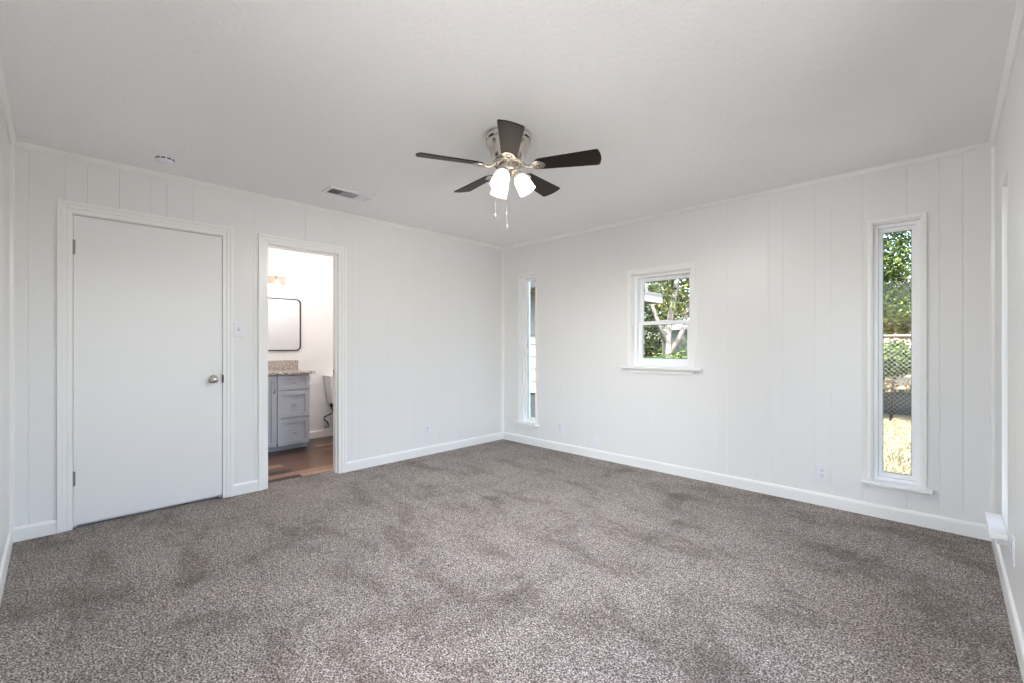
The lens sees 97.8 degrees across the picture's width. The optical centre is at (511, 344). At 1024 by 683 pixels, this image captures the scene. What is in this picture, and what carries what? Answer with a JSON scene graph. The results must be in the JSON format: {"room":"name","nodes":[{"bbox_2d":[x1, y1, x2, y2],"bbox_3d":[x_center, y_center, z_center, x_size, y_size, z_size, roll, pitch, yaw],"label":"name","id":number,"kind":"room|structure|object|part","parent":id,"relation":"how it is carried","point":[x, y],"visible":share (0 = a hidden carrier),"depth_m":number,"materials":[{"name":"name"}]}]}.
{"room":"empty bedroom","nodes":[
{"label":"empty bedroom","id":0,"kind":"room"},
{"bbox_2d":[0,102,9,566],"bbox_3d":[-2.212,-0.020,1.793,6.380,2.440,0.150,0,0,44],"label":"wall","id":1,"kind":"structure","parent":0,"point":[4,141],"depth_m":2.42,"materials":[{"name":"white paint"}]},
{"bbox_2d":[0,528,12,603],"bbox_3d":[-1.510,1.155,1.223,4.252,0.091,0.014,0,0,44],"label":"baseboard","id":2,"kind":"structure","parent":1,"relation":"attached to","point":[8,548],"depth_m":2.33,"materials":[{"name":"white paint"}]},
{"bbox_2d":[0,57,15,143],"bbox_3d":[-1.506,-1.227,1.228,4.280,0.026,0.026,0,0,44],"label":"trim","id":3,"kind":"structure","parent":1,"relation":"attached to","point":[4,100],"depth_m":2.31,"materials":[{"name":"white paint"}]},
{"bbox_2d":[15,146,501,526],"bbox_3d":[-1.621,-0.020,4.255,0.112,2.440,4.500,0,0,44],"label":"wall","id":4,"kind":"structure","parent":0,"point":[424,311],"depth_m":4.14,"materials":[{"name":"white paint"}]},
{"bbox_2d":[10,144,14,527],"bbox_3d":[-3.033,-0.052,2.712,0.020,2.324,0.020,0,0,44],"label":"trim","id":5,"kind":"structure","parent":4,"relation":"attached to","point":[12,147],"depth_m":2.71,"materials":[{"name":"white paint"}]},
{"bbox_2d":[57,199,233,533],"bbox_3d":[-2.582,0.135,3.223,0.176,2.130,0.982,0,0,44],"label":"door","id":6,"kind":"structure","parent":4,"relation":"in","point":[145,314],"depth_m":3.16,"materials":[{"name":"white paint"}]},
{"bbox_3d":[-2.291,0.265,3.439,0.060,0.055,0.055,0,0,44],"label":"knob","id":7,"kind":"part","parent":6,"relation":"part of","materials":[{"name":"silver metal"}]},
{"bbox_2d":[234,322,243,336],"bbox_3d":[-2.187,-0.125,3.582,0.018,0.117,0.072,0,0,44],"label":"light switch","id":8,"kind":"object","parent":4,"relation":"attached to","point":[238,326],"visible":1,"depth_m":3.58,"materials":[{"name":"white plastic"}]},
{"bbox_2d":[11,432,502,542],"bbox_3d":[-1.576,1.155,4.211,0.014,0.091,4.200,0,0,44],"label":"baseboard","id":9,"kind":"structure","parent":4,"relation":"attached to","point":[49,527],"depth_m":4.37,"materials":[{"name":"white paint"}]},
{"bbox_2d":[12,141,502,249],"bbox_3d":[-1.572,-1.227,4.207,0.026,0.026,4.200,0,0,44],"label":"trim","id":10,"kind":"structure","parent":4,"relation":"attached to","point":[17,143],"depth_m":3.46,"materials":[{"name":"white paint"}]},
{"bbox_2d":[258,233,346,490],"bbox_3d":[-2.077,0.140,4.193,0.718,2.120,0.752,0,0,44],"label":"door frame","id":11,"kind":"structure","parent":4,"relation":"in","point":[339,254],"depth_m":4.09,"materials":[{"name":"white paint"}]},
{"bbox_2d":[424,424,429,435],"bbox_3d":[-0.926,0.930,4.881,0.009,0.118,0.074,0,0,44],"label":"wall outlet","id":12,"kind":"object","parent":4,"relation":"attached to","point":[426,427],"visible":1,"depth_m":4.87,"materials":[{"name":"white plastic"}]},
{"bbox_2d":[268,247,332,430],"bbox_3d":[-3.213,-0.020,5.178,0.120,2.440,3.600,0,0,44],"label":"wall","id":13,"kind":"structure","parent":0,"point":[309,279],"depth_m":5.75,"materials":[{"name":"white paint"}]},
{"bbox_2d":[268,274,286,285],"bbox_3d":[-2.932,-0.787,5.303,0.108,0.125,0.472,0,0,44],"label":"vanity light","id":14,"kind":"object","parent":13,"relation":"attached to","point":[280,279],"visible":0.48,"depth_m":5.38,"materials":[{"name":"white glass"}]},
{"bbox_3d":[-2.888,-0.776,5.343,0.100,0.102,0.100,0,0,44],"label":"lamp shade","id":15,"kind":"part","parent":14,"relation":"part of","materials":[{"name":"beige glass"}]},
{"bbox_3d":[-2.806,-0.776,5.426,0.100,0.102,0.100,0,0,44],"label":"lamp shade","id":16,"kind":"part","parent":14,"relation":"part of","materials":[{"name":"beige glass"}]},
{"bbox_2d":[268,360,297,369],"bbox_3d":[-3.061,0.245,5.231,0.020,0.114,1.068,0,0,44],"label":"backsplash","id":17,"kind":"structure","parent":13,"relation":"attached to","point":[276,364],"depth_m":5.47,"materials":[{"name":"stone"}]},
{"bbox_2d":[268,297,300,350],"bbox_3d":[-2.935,-0.250,5.356,0.025,0.644,0.782,0,0,44],"label":"wall mirror","id":18,"kind":"object","parent":13,"relation":"attached to","point":[284,315],"visible":0.52,"depth_m":5.50,"materials":[{"name":"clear mirror"}]},
{"bbox_2d":[310,428,332,438],"bbox_3d":[-2.350,1.155,5.967,0.014,0.091,1.065,0,0,44],"label":"baseboard","id":19,"kind":"structure","parent":13,"relation":"attached to","point":[327,432],"depth_m":5.82,"materials":[{"name":"white paint"}]},
{"bbox_2d":[324,403,332,427],"bbox_3d":[-2.399,0.927,5.856,0.130,0.329,0.099,0,0,-20],"label":"supply valve","id":20,"kind":"object","parent":13,"relation":"attached to","point":[331,404],"visible":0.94,"depth_m":5.83,"materials":[{"name":"silver metal"}]},
{"bbox_2d":[0,0,1016,246],"bbox_3d":[-0.102,-1.280,2.774,4.430,0.080,4.200,0,0,44],"label":"ceiling","id":21,"kind":"structure","parent":0,"point":[683,103],"depth_m":2.19,"materials":[{"name":"white paint"}]},
{"bbox_2d":[155,155,174,164],"bbox_3d":[-2.297,-1.220,2.958,0.102,0.040,0.102,0,0,44],"label":"smoke detector","id":22,"kind":"object","parent":21,"relation":"attached to","point":[162,159],"visible":1,"depth_m":2.93,"materials":[{"name":"white plastic"}]},
{"bbox_2d":[322,186,375,202],"bbox_3d":[-1.338,-1.233,3.674,0.170,0.014,0.380,0,0,44],"label":"ceiling vent","id":23,"kind":"object","parent":21,"relation":"in","point":[332,190],"visible":1,"depth_m":3.66,"materials":[{"name":"white metal"}]},
{"bbox_2d":[416,119,600,228],"bbox_3d":[-0.024,-0.963,2.678,1.033,0.555,1.037,0,0,44],"label":"ceiling fan","id":24,"kind":"object","parent":21,"relation":"hanging from","point":[508,144],"visible":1,"depth_m":2.57,"materials":[{"name":"brown wood"}]},
{"bbox_3d":[-0.349,-1.053,2.532,0.387,0.006,0.136,0,14,-20],"label":"blade","id":25,"kind":"part","parent":24,"relation":"part of","materials":[{"name":"brown wood"}]},
{"bbox_3d":[-0.234,-1.053,2.926,0.136,0.006,0.387,-18,11,-36],"label":"blade","id":26,"kind":"part","parent":24,"relation":"part of","materials":[{"name":"brown wood"}]},
{"bbox_3d":[-0.068,-0.962,2.722,0.106,0.115,0.106,0,31,-33],"label":"lamp shade","id":27,"kind":"part","parent":24,"relation":"part of","materials":[{"name":"white glass"}]},
{"bbox_3d":[-0.060,-0.962,2.574,0.106,0.115,0.106,0,-31,27],"label":"lamp shade","id":28,"kind":"part","parent":24,"relation":"part of","materials":[{"name":"white glass"}]},
{"bbox_3d":[-0.010,-1.053,2.302,0.136,0.006,0.387,14,0,-2],"label":"blade","id":29,"kind":"part","parent":24,"relation":"part of","materials":[{"name":"brown wood"}]},
{"bbox_3d":[0.065,-0.962,2.655,0.106,0.115,0.106,-31,2,-3],"label":"lamp shade","id":30,"kind":"part","parent":24,"relation":"part of","materials":[{"name":"white glass"}]},
{"bbox_3d":[0.175,-1.053,2.938,0.136,0.006,0.387,-17,-9,33],"label":"blade","id":31,"kind":"part","parent":24,"relation":"part of","materials":[{"name":"brown wood"}]},
{"bbox_3d":[0.314,-1.053,2.553,0.387,0.006,0.136,0,-14,16],"label":"blade","id":32,"kind":"part","parent":24,"relation":"part of","materials":[{"name":"brown wood"}]},
{"bbox_2d":[0,436,1022,682],"bbox_3d":[-0.739,1.250,3.289,6.060,0.100,4.350,0,0,44],"label":"floor","id":33,"kind":"structure","parent":0,"point":[498,561],"depth_m":2.22,"materials":[{"name":"carpet"}]},
{"bbox_2d":[268,374,309,451],"bbox_3d":[-2.882,0.767,5.041,0.542,0.866,1.005,0,0,44],"label":"vanity cabinet","id":34,"kind":"object","parent":33,"relation":"on","point":[288,395],"visible":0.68,"depth_m":5.07,"materials":[{"name":"grey paint"}]},
{"bbox_3d":[-2.731,0.738,4.869,0.019,0.788,0.301,0,0,44],"label":"door","id":35,"kind":"part","parent":34,"relation":"part of","materials":[{"name":"grey paint"}]},
{"bbox_2d":[268,360,314,374],"bbox_3d":[-2.873,0.261,5.048,0.543,0.145,1.068,0,0,44],"label":"countertop","id":36,"kind":"structure","parent":34,"relation":"on","point":[276,367],"depth_m":5.40,"materials":[{"name":"stone"}]},
{"bbox_3d":[-2.497,0.984,5.110,0.019,0.296,0.346,0,0,44],"label":"drawer","id":37,"kind":"part","parent":34,"relation":"part of","materials":[{"name":"grey paint"}]},
{"bbox_3d":[-2.497,0.670,5.110,0.019,0.296,0.346,0,0,44],"label":"drawer","id":38,"kind":"part","parent":34,"relation":"part of","materials":[{"name":"grey paint"}]},
{"bbox_3d":[-2.497,0.424,5.110,0.019,0.160,0.346,0,0,44],"label":"drawer","id":39,"kind":"part","parent":34,"relation":"part of","materials":[{"name":"grey paint"}]},
{"bbox_2d":[323,375,332,403],"bbox_3d":[-2.057,0.797,5.762,0.696,0.806,0.470,0,0,44],"label":"toilet","id":40,"kind":"object","parent":33,"relation":"on","point":[328,379],"visible":0.13,"depth_m":5.77,"materials":[{"name":"white ceramic"}]},
{"bbox_2d":[504,147,989,524],"bbox_3d":[1.470,-0.020,4.279,4.580,2.440,0.150,0,0,44],"label":"wall","id":41,"kind":"structure","parent":0,"point":[779,392],"depth_m":3.57,"materials":[{"name":"white paint"}]},
{"bbox_2d":[502,250,503,431],"bbox_3d":[-0.115,-0.052,5.705,0.020,2.324,0.020,0,0,44],"label":"trim","id":42,"kind":"structure","parent":41,"relation":"attached to","point":[502,250],"depth_m":5.70,"materials":[{"name":"white paint"}]},
{"bbox_2d":[514,271,538,429],"bbox_3d":[0.228,0.067,5.452,0.363,1.882,0.205,0,0,44],"label":"window","id":43,"kind":"structure","parent":41,"relation":"in","point":[524,419],"depth_m":5.51,"materials":[{"name":"white paint"}]},
{"bbox_3d":[0.201,0.961,5.425,0.363,0.026,0.130,0,0,44],"label":"sill","id":44,"kind":"part","parent":43,"relation":"part of","materials":[{"name":"white paint"}]},
{"bbox_3d":[0.261,0.053,5.486,0.239,1.790,0.110,0,0,44],"label":"frame","id":45,"kind":"part","parent":43,"relation":"part of","materials":[{"name":"white plastic"}]},
{"bbox_3d":[0.252,0.053,5.477,0.191,1.742,0.026,0,0,44],"label":"sash","id":46,"kind":"part","parent":43,"relation":"part of","materials":[{"name":"white plastic"}]},
{"bbox_2d":[558,422,562,432],"bbox_3d":[0.547,0.930,5.068,0.074,0.118,0.009,0,0,44],"label":"wall outlet","id":47,"kind":"object","parent":41,"relation":"attached to","point":[560,424],"visible":1,"depth_m":5.06,"materials":[{"name":"white plastic"}]},
{"bbox_2d":[592,436,597,447],"bbox_3d":[0.880,1.030,4.737,0.072,0.116,0.017,0,0,44],"label":"wall plate","id":48,"kind":"object","parent":41,"relation":"attached to","point":[594,439],"visible":1,"depth_m":4.74,"materials":[{"name":"white plastic"}]},
{"bbox_2d":[620,261,701,374],"bbox_3d":[1.438,-0.238,4.271,0.794,1.017,0.205,0,0,44],"label":"window","id":49,"kind":"structure","parent":41,"relation":"in","point":[636,362],"depth_m":4.30,"materials":[{"name":"white paint"}]},
{"bbox_3d":[1.412,0.223,4.245,0.794,0.026,0.130,0,0,44],"label":"sill","id":50,"kind":"part","parent":49,"relation":"part of","materials":[{"name":"white paint"}]},
{"bbox_3d":[1.471,-0.238,4.306,0.578,0.897,0.110,0,0,44],"label":"frame","id":51,"kind":"part","parent":49,"relation":"part of","materials":[{"name":"white plastic"}]},
{"bbox_3d":[1.468,-0.024,4.303,0.530,0.419,0.026,0,0,44],"label":"sash","id":52,"kind":"part","parent":49,"relation":"part of","materials":[{"name":"white plastic"}]},
{"bbox_3d":[1.492,-0.430,4.327,0.530,0.466,0.026,0,0,44],"label":"sash","id":53,"kind":"part","parent":49,"relation":"part of","materials":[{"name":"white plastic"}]},
{"bbox_2d":[503,432,990,540],"bbox_3d":[1.412,1.155,4.221,4.252,0.091,0.014,0,0,44],"label":"baseboard","id":54,"kind":"structure","parent":41,"relation":"attached to","point":[956,526],"depth_m":3.49,"materials":[{"name":"white paint"}]},
{"bbox_2d":[503,142,991,249],"bbox_3d":[1.408,-1.227,4.216,4.280,0.026,0.026,0,0,44],"label":"trim","id":55,"kind":"structure","parent":41,"relation":"attached to","point":[983,145],"depth_m":3.49,"materials":[{"name":"white paint"}]},
{"bbox_2d":[816,464,827,481],"bbox_3d":[2.319,0.957,3.340,0.074,0.118,0.009,0,0,44],"label":"wall outlet","id":56,"kind":"object","parent":41,"relation":"attached to","point":[821,470],"visible":1,"depth_m":3.34,"materials":[{"name":"white plastic"}]},
{"bbox_2d":[861,212,932,496],"bbox_3d":[2.655,0.067,3.086,0.368,1.882,0.205,0,0,44],"label":"window","id":57,"kind":"structure","parent":41,"relation":"in","point":[915,484],"depth_m":3.06,"materials":[{"name":"white paint"}]},
{"bbox_3d":[2.628,0.961,3.059,0.368,0.026,0.130,0,0,44],"label":"sill","id":58,"kind":"part","parent":57,"relation":"part of","materials":[{"name":"white paint"}]},
{"bbox_3d":[2.688,0.053,3.120,0.244,1.790,0.110,0,0,44],"label":"frame","id":59,"kind":"part","parent":57,"relation":"part of","materials":[{"name":"white plastic"}]},
{"bbox_3d":[2.679,0.053,3.111,0.196,1.742,0.026,0,0,44],"label":"sash","id":60,"kind":"part","parent":57,"relation":"part of","materials":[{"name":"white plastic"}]},
{"bbox_2d":[990,145,994,513],"bbox_3d":[2.935,-0.052,2.732,0.020,2.324,0.020,0,0,44],"label":"trim","id":61,"kind":"structure","parent":41,"relation":"attached to","point":[992,148],"depth_m":2.73,"materials":[{"name":"white paint"}]},
{"bbox_2d":[995,24,1023,637],"bbox_3d":[1.537,-0.020,1.176,0.150,2.440,4.200,0,0,44],"label":"wall","id":62,"kind":"structure","parent":0,"point":[1009,145],"depth_m":1.95,"materials":[{"name":"white paint"}]},
{"bbox_2d":[985,169,1007,545],"bbox_3d":[2.499,0.061,2.207,0.212,1.802,0.382,0,0,44],"label":"window","id":63,"kind":"structure","parent":62,"relation":"in","point":[997,525],"depth_m":2.35,"materials":[{"name":"white paint"}]},
{"bbox_3d":[2.473,0.915,2.233,0.137,0.026,0.382,0,0,44],"label":"sill","id":64,"kind":"part","parent":63,"relation":"part of","materials":[{"name":"white paint"}]},
{"bbox_2d":[989,0,1023,145],"bbox_3d":[1.474,-1.227,1.237,0.026,0.026,4.200,0,0,44],"label":"trim","id":65,"kind":"structure","parent":62,"relation":"attached to","point":[1018,21],"depth_m":1.96,"materials":[{"name":"white paint"}]},
{"bbox_2d":[991,538,1023,682],"bbox_3d":[1.478,1.155,1.233,0.014,0.091,4.200,0,0,44],"label":"baseboard","id":66,"kind":"structure","parent":62,"relation":"attached to","point":[1018,639],"depth_m":1.93,"materials":[{"name":"white paint"}]},
{"bbox_2d":[1011,534,1014,566],"bbox_3d":[2.151,0.882,1.919,0.009,0.118,0.074,0,0,44],"label":"wall outlet","id":67,"kind":"object","parent":62,"relation":"attached to","point":[1013,537],"visible":1,"depth_m":1.89,"materials":[{"name":"white plastic"}]},
{"label":"outside","id":68,"kind":"structure","parent":0,"visible":0},
{"bbox_2d":[532,374,910,474],"bbox_3d":[6.167,1.500,12.164,44.000,0.059,50.000,0,0,44],"label":"lawn","id":69,"kind":"structure","parent":68,"point":[905,379],"depth_m":7.35,"materials":[{"name":"yellow plant"}]},
{"bbox_2d":[530,281,662,416],"bbox_3d":[-0.090,0.075,12.342,6.590,2.850,4.920,0,0,44],"label":"garage","id":70,"kind":"structure","parent":69,"relation":"on","point":[650,297],"depth_m":9.22,"materials":[{"name":"white"}]},
{"bbox_3d":[-1.429,-0.645,10.997,5.750,0.890,0.014,0,0,44],"label":"panel","id":71,"kind":"part","parent":70,"relation":"part of","materials":[{"name":"grey metal"}]},
{"bbox_2d":[644,349,686,358],"bbox_3d":[4.505,0.796,10.577,3.637,1.407,1.026,0,0,0],"label":"hedge","id":72,"kind":"object","parent":69,"relation":"on","point":[675,356],"visible":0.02,"depth_m":10.54,"materials":[{"name":"green plant"}]},
{"bbox_2d":[644,280,688,357],"bbox_3d":[5.577,-1.894,20.982,5.396,6.833,4.954,0,0,44],"label":"tree","id":73,"kind":"object","parent":69,"relation":"on","point":[657,344],"visible":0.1,"depth_m":20.35,"materials":[{"name":"green plant"}]},
{"bbox_2d":[644,278,688,354],"bbox_3d":[9.637,-2.477,27.432,6.139,8.595,6.214,0,0,-37],"label":"tree","id":74,"kind":"object","parent":69,"relation":"on","point":[681,281],"visible":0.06,"depth_m":26.60,"materials":[{"name":"green plant"}]},
{"bbox_2d":[645,278,688,357],"bbox_3d":[4.837,-1.286,12.459,4.571,5.581,3.195,0,0,-2],"label":"tree","id":75,"kind":"object","parent":69,"relation":"on","point":[666,335],"visible":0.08,"depth_m":12.45,"materials":[{"name":"green plant"}]},
{"bbox_2d":[662,318,688,358],"bbox_3d":[6.703,0.200,15.499,2.560,2.600,2.000,0,0,0],"label":"garden shed","id":76,"kind":"object","parent":69,"relation":"on","point":[682,344],"visible":0.12,"depth_m":14.77,"materials":[{"name":"grey"}]},
{"bbox_2d":[883,230,910,319],"bbox_3d":[13.366,-2.364,15.584,5.924,7.738,4.046,0,0,44],"label":"shade tree","id":77,"kind":"object","parent":69,"relation":"on","point":[899,251],"visible":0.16,"depth_m":15.42,"materials":[{"name":"green plant"}]},
{"bbox_2d":[883,338,910,417],"bbox_3d":[7.730,0.672,9.127,3.444,1.658,1.166,0,0,44],"label":"bush","id":78,"kind":"object","parent":69,"relation":"on","point":[893,344],"visible":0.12,"depth_m":8.84,"materials":[{"name":"green plant"}]},
{"bbox_2d":[883,259,910,379],"bbox_3d":[16.004,-1.062,18.824,5.923,5.137,2.956,0,0,44],"label":"tree","id":79,"kind":"object","parent":69,"relation":"on","point":[902,327],"visible":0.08,"depth_m":18.40,"materials":[{"name":"green plant"}]},
{"bbox_2d":[883,424,910,474],"bbox_3d":[5.290,1.468,6.175,2.802,0.134,5.881,0,0,44],"label":"dry grass","id":80,"kind":"structure","parent":69,"relation":"on","point":[891,438],"depth_m":6.25,"materials":[{"name":"plant"}]},
{"bbox_2d":[883,334,910,424],"bbox_3d":[7.752,0.645,7.989,4.902,1.710,0.092,0,0,44],"label":"wire fence","id":81,"kind":"object","parent":69,"relation":"on","point":[891,336],"visible":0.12,"depth_m":8.44,"materials":[{"name":"grey metal"}]},
{"bbox_3d":[7.741,-0.170,7.976,4.900,0.060,0.059,0,0,44],"label":"rail","id":82,"kind":"part","parent":81,"relation":"part of","materials":[{"name":"white metal"}]},
{"bbox_2d":[883,388,910,415],"bbox_3d":[8.199,1.245,9.520,4.200,0.610,0.050,0,0,44],"label":"road","id":83,"kind":"structure","parent":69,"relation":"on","point":[899,401],"depth_m":9.46,"materials":[{"name":"grey asphalt"}]},
{"bbox_2d":[883,376,910,420],"bbox_3d":[7.466,1.000,8.843,2.048,1.002,0.495,0,0,44],"label":"dry shrub","id":84,"kind":"object","parent":69,"relation":"on","point":[888,378],"visible":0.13,"depth_m":8.77,"materials":[{"name":"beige plant"}]},
{"bbox_2d":[883,320,910,370],"bbox_3d":[23.059,-0.200,26.741,9.800,3.400,5.800,0,0,44],"label":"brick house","id":85,"kind":"structure","parent":69,"relation":"on","point":[900,320],"depth_m":24.84,"materials":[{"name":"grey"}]}
]}

